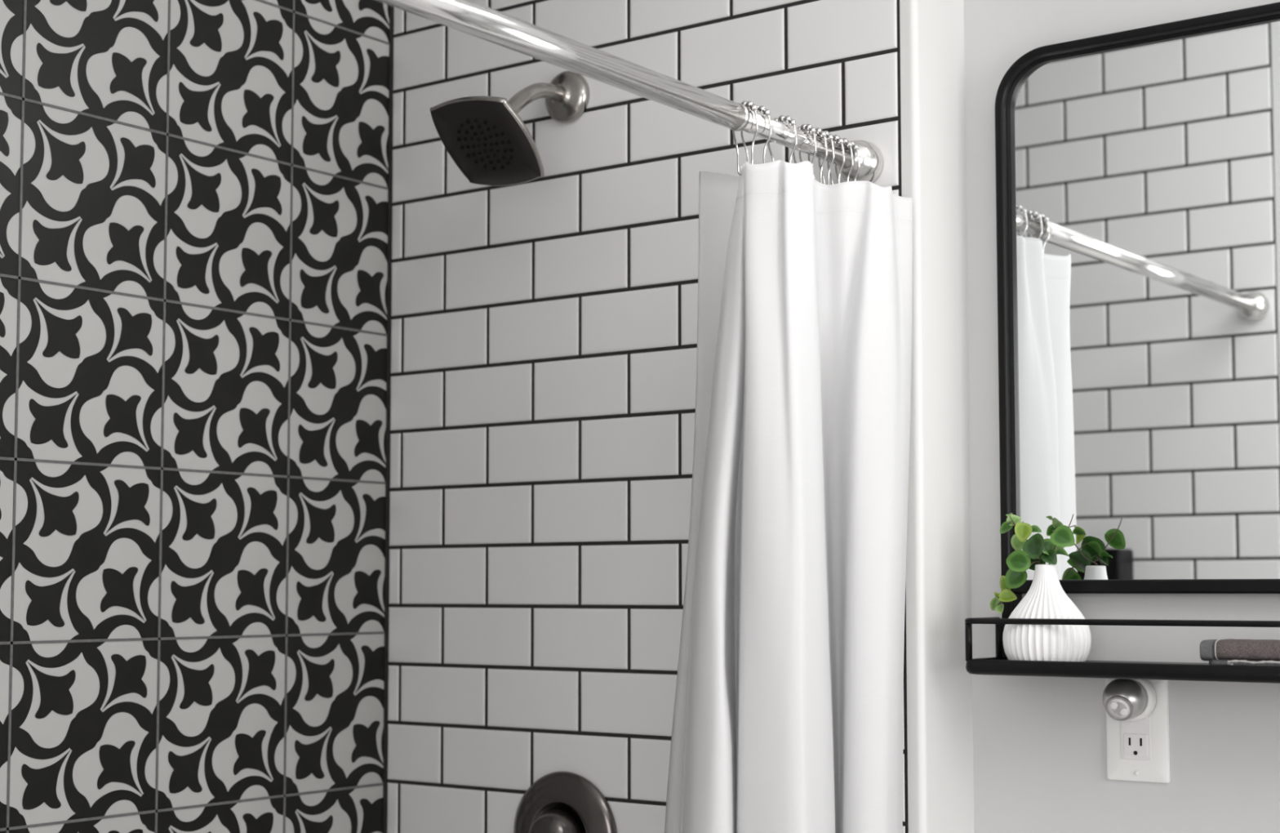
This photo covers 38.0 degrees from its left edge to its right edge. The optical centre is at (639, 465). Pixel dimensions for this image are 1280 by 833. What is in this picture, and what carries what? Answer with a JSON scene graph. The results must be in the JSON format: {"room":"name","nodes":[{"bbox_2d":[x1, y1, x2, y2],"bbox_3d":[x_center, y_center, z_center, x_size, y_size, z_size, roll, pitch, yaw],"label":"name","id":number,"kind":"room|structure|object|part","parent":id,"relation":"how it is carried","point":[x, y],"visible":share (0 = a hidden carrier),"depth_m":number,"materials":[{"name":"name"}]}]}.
{"room":"bathroom","nodes":[
{"label":"bathroom","id":0,"kind":"room"},
{"bbox_2d":[0,0,393,832],"bbox_3d":[-1.153,0.307,1.573,0.153,2.621,2.992,-3,-5,36],"label":"wall","id":1,"kind":"structure","parent":0,"point":[196,195],"depth_m":2.29,"materials":[{"name":"black tile"}]},
{"bbox_2d":[386,0,973,832],"bbox_3d":[0.054,0.280,2.394,0.822,2.460,0.242,-3,-5,36],"label":"wall","id":2,"kind":"structure","parent":0,"point":[544,330],"depth_m":2.35,"materials":[{"name":"white tile"}]},
{"bbox_2d":[429,70,589,186],"bbox_3d":[-0.153,-0.431,2.312,0.131,0.168,0.212,-3,-5,36],"label":"shower","id":3,"kind":"object","parent":2,"relation":"attached to","point":[486,137],"visible":1,"depth_m":2.27,"materials":[{"name":"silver metal"}]},
{"bbox_3d":[-0.187,-0.393,2.263,0.127,0.084,0.095,-3,-5,36],"label":"plate","id":4,"kind":"part","parent":3,"relation":"part of","materials":[{"name":"black"}]},
{"bbox_3d":[-0.135,-0.451,2.339,0.026,0.077,0.139,-3,-5,36],"label":"arm","id":5,"kind":"part","parent":3,"relation":"part of","materials":[{"name":"silver metal"}]},
{"bbox_2d":[513,770,617,832],"bbox_3d":[-0.113,0.475,2.311,0.165,0.183,0.069,-3,-5,36],"label":"shower valve","id":6,"kind":"object","parent":2,"relation":"attached to","point":[561,801],"visible":1,"depth_m":2.32,"materials":[{"name":"metal"}]},
{"bbox_2d":[376,0,883,182],"bbox_3d":[-0.105,-0.383,1.658,0.053,0.064,1.199,-3,-5,37],"label":"curtain rod","id":7,"kind":"object","parent":2,"relation":"attached to","point":[473,18],"visible":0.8,"depth_m":1.76,"materials":[{"name":"silver metal"}]},
{"bbox_2d":[664,170,739,832],"bbox_3d":[0.106,0.487,2.026,0.084,1.597,0.192,-4,-5,43],"label":"curtain liner","id":8,"kind":"object","parent":7,"relation":"hanging from","point":[717,192],"visible":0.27,"depth_m":1.98,"materials":[{"name":"white plastic"}]},
{"bbox_2d":[732,100,758,175],"bbox_3d":[0.109,-0.341,1.936,0.007,0.079,0.037,3,-5,-41],"label":"curtain hook","id":9,"kind":"object","parent":7,"relation":"hanging from","point":[749,104],"visible":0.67,"depth_m":1.93,"materials":[{"name":"silver metal"}]},
{"bbox_2d":[740,105,771,163],"bbox_3d":[0.122,-0.340,1.953,0.037,0.079,0.008,-3,-5,33],"label":"curtain hook","id":10,"kind":"object","parent":7,"relation":"hanging from","point":[766,113],"visible":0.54,"depth_m":1.95,"materials":[{"name":"silver metal"}]},
{"bbox_2d":[767,115,797,163],"bbox_3d":[0.153,-0.337,1.992,0.037,0.079,0.008,-3,-5,37],"label":"curtain hook","id":11,"kind":"object","parent":7,"relation":"hanging from","point":[792,122],"visible":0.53,"depth_m":1.99,"materials":[{"name":"silver metal"}]},
{"bbox_2d":[679,160,912,832],"bbox_3d":[0.186,0.459,1.947,0.274,1.542,0.141,2,-4,-23],"label":"shower curtain","id":12,"kind":"object","parent":7,"relation":"hanging from","point":[794,719],"visible":0.99,"depth_m":1.93,"materials":[{"name":"white fabric"}]},
{"bbox_2d":[792,124,817,166],"bbox_3d":[0.179,-0.334,2.028,0.008,0.079,0.037,3,-5,-38],"label":"curtain hook","id":13,"kind":"object","parent":7,"relation":"hanging from","point":[809,127],"visible":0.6,"depth_m":2.02,"materials":[{"name":"silver metal"}]},
{"bbox_2d":[799,127,827,182],"bbox_3d":[0.190,-0.333,2.042,0.037,0.079,0.008,-3,-5,39],"label":"curtain hook","id":14,"kind":"object","parent":7,"relation":"hanging from","point":[822,134],"visible":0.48,"depth_m":2.04,"materials":[{"name":"silver metal"}]},
{"bbox_2d":[808,130,834,184],"bbox_3d":[0.200,-0.332,2.055,0.037,0.079,0.008,-4,-5,45],"label":"curtain hook","id":15,"kind":"object","parent":7,"relation":"hanging from","point":[829,136],"visible":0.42,"depth_m":2.05,"materials":[{"name":"silver metal"}]},
{"bbox_2d":[817,133,844,184],"bbox_3d":[0.214,-0.331,2.072,0.037,0.079,0.007,-4,-5,45],"label":"curtain hook","id":16,"kind":"object","parent":7,"relation":"hanging from","point":[836,137],"visible":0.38,"depth_m":2.06,"materials":[{"name":"silver metal"}]},
{"bbox_2d":[826,137,853,184],"bbox_3d":[0.225,-0.329,2.087,0.008,0.079,0.037,4,-5,-44],"label":"curtain hook","id":17,"kind":"object","parent":7,"relation":"hanging from","point":[848,144],"visible":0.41,"depth_m":2.08,"materials":[{"name":"silver metal"}]},
{"bbox_2d":[835,140,860,181],"bbox_3d":[0.234,-0.328,2.099,0.007,0.079,0.037,3,-5,-41],"label":"curtain hook","id":18,"kind":"object","parent":7,"relation":"hanging from","point":[855,146],"visible":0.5,"depth_m":2.09,"materials":[{"name":"silver metal"}]},
{"bbox_2d":[964,0,1279,832],"bbox_3d":[1.345,0.220,1.518,2.298,2.460,0.120,-3,-5,36],"label":"wall","id":19,"kind":"structure","parent":0,"point":[1040,742],"depth_m":2.08,"materials":[{"name":"grey paint"}]},
{"bbox_2d":[964,1,1279,683],"bbox_3d":[0.620,-0.135,1.926,0.582,0.710,0.122,-3,-5,36],"label":"mirror","id":20,"kind":"object","parent":19,"relation":"attached to","point":[1138,170],"visible":0.96,"depth_m":2.04,"materials":[{"name":"black metal"}]},
{"bbox_3d":[0.359,0.191,2.031,0.007,0.044,0.007,3,-5,-38],"label":"rail post","id":21,"kind":"part","parent":20,"relation":"part of","materials":[{"name":"black metal"}]},
{"bbox_3d":[0.405,0.195,2.095,0.007,0.044,0.007,-2,-4,21],"label":"rail post","id":22,"kind":"part","parent":20,"relation":"part of","materials":[{"name":"black metal"}]},
{"bbox_2d":[1002,564,1091,662],"bbox_3d":[0.442,0.160,2.020,0.095,0.105,0.095,-3,-5,36],"label":"bud vase","id":23,"kind":"object","parent":20,"relation":"on","point":[1046,597],"visible":0.92,"depth_m":1.99,"materials":[{"name":"white ceramic"}]},
{"bbox_2d":[990,549,1057,613],"bbox_3d":[0.417,0.126,2.031,0.080,0.072,0.034,-3,-5,36],"label":"leafy sprig","id":24,"kind":"object","parent":23,"relation":"in","point":[1018,562],"visible":0.98,"depth_m":2.03,"materials":[{"name":"green plant"}]},
{"bbox_2d":[1000,512,1056,559],"bbox_3d":[0.422,0.096,2.038,0.029,0.092,0.066,3,-5,-39],"label":"leafy sprig","id":25,"kind":"object","parent":23,"relation":"in","point":[1036,544],"visible":1,"depth_m":2.03,"materials":[{"name":"green plant"}]},
{"bbox_2d":[1048,514,1075,564],"bbox_3d":[0.455,0.097,2.013,0.023,0.088,0.030,1,-4,-13],"label":"leafy sprig","id":26,"kind":"object","parent":23,"relation":"in","point":[1063,535],"visible":0.98,"depth_m":2.01,"materials":[{"name":"green plant"}]},
{"bbox_3d":[0.610,0.160,1.892,0.582,0.006,0.087,-3,-5,36],"label":"guard rail","id":27,"kind":"part","parent":20,"relation":"part of","materials":[{"name":"black metal"}]},
{"bbox_2d":[965,656,1279,683],"bbox_3d":[0.621,0.211,1.903,0.582,0.017,0.122,-3,-5,36],"label":"shelf","id":28,"kind":"object","parent":20,"relation":"on","point":[997,665],"depth_m":1.92,"materials":[{"name":"black metal"}]},
{"bbox_2d":[1012,19,1279,579],"bbox_3d":[0.649,-0.172,1.976,0.544,0.604,0.004,-3,-5,36],"label":"mirror glass","id":29,"kind":"object","parent":20,"relation":"on","point":[1146,170],"depth_m":2.04,"materials":[{"name":"clear mirror"}]},
{"bbox_2d":[1200,638,1279,666],"bbox_3d":[0.689,0.186,1.831,0.262,0.028,0.067,-3,-5,36],"label":"folded towel","id":30,"kind":"object","parent":20,"relation":"on","point":[1224,651],"visible":0.94,"depth_m":1.86,"materials":[{"name":"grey fabric"}]},
{"bbox_2d":[1105,678,1170,782],"bbox_3d":[0.542,0.287,2.028,0.070,0.115,0.009,-3,-5,36],"label":"power outlet","id":31,"kind":"object","parent":19,"relation":"attached to","point":[1138,750],"visible":0.6,"depth_m":2.02,"materials":[{"name":"white plastic"}]},
{"bbox_2d":[1102,678,1156,720],"bbox_3d":[0.523,0.251,2.003,0.049,0.049,0.059,-3,-5,36],"label":"night light","id":32,"kind":"object","parent":31,"relation":"attached to","point":[1122,699],"visible":0.95,"depth_m":1.99,"materials":[{"name":"silver plastic"}]},
{"bbox_2d":[1120,714,1151,759],"bbox_3d":[0.541,0.287,2.027,0.034,0.067,0.005,-3,-5,36],"label":"receptacle","id":33,"kind":"object","parent":31,"relation":"attached to","point":[1135,735],"depth_m":2.02,"materials":[{"name":"white plastic"}]}
]}

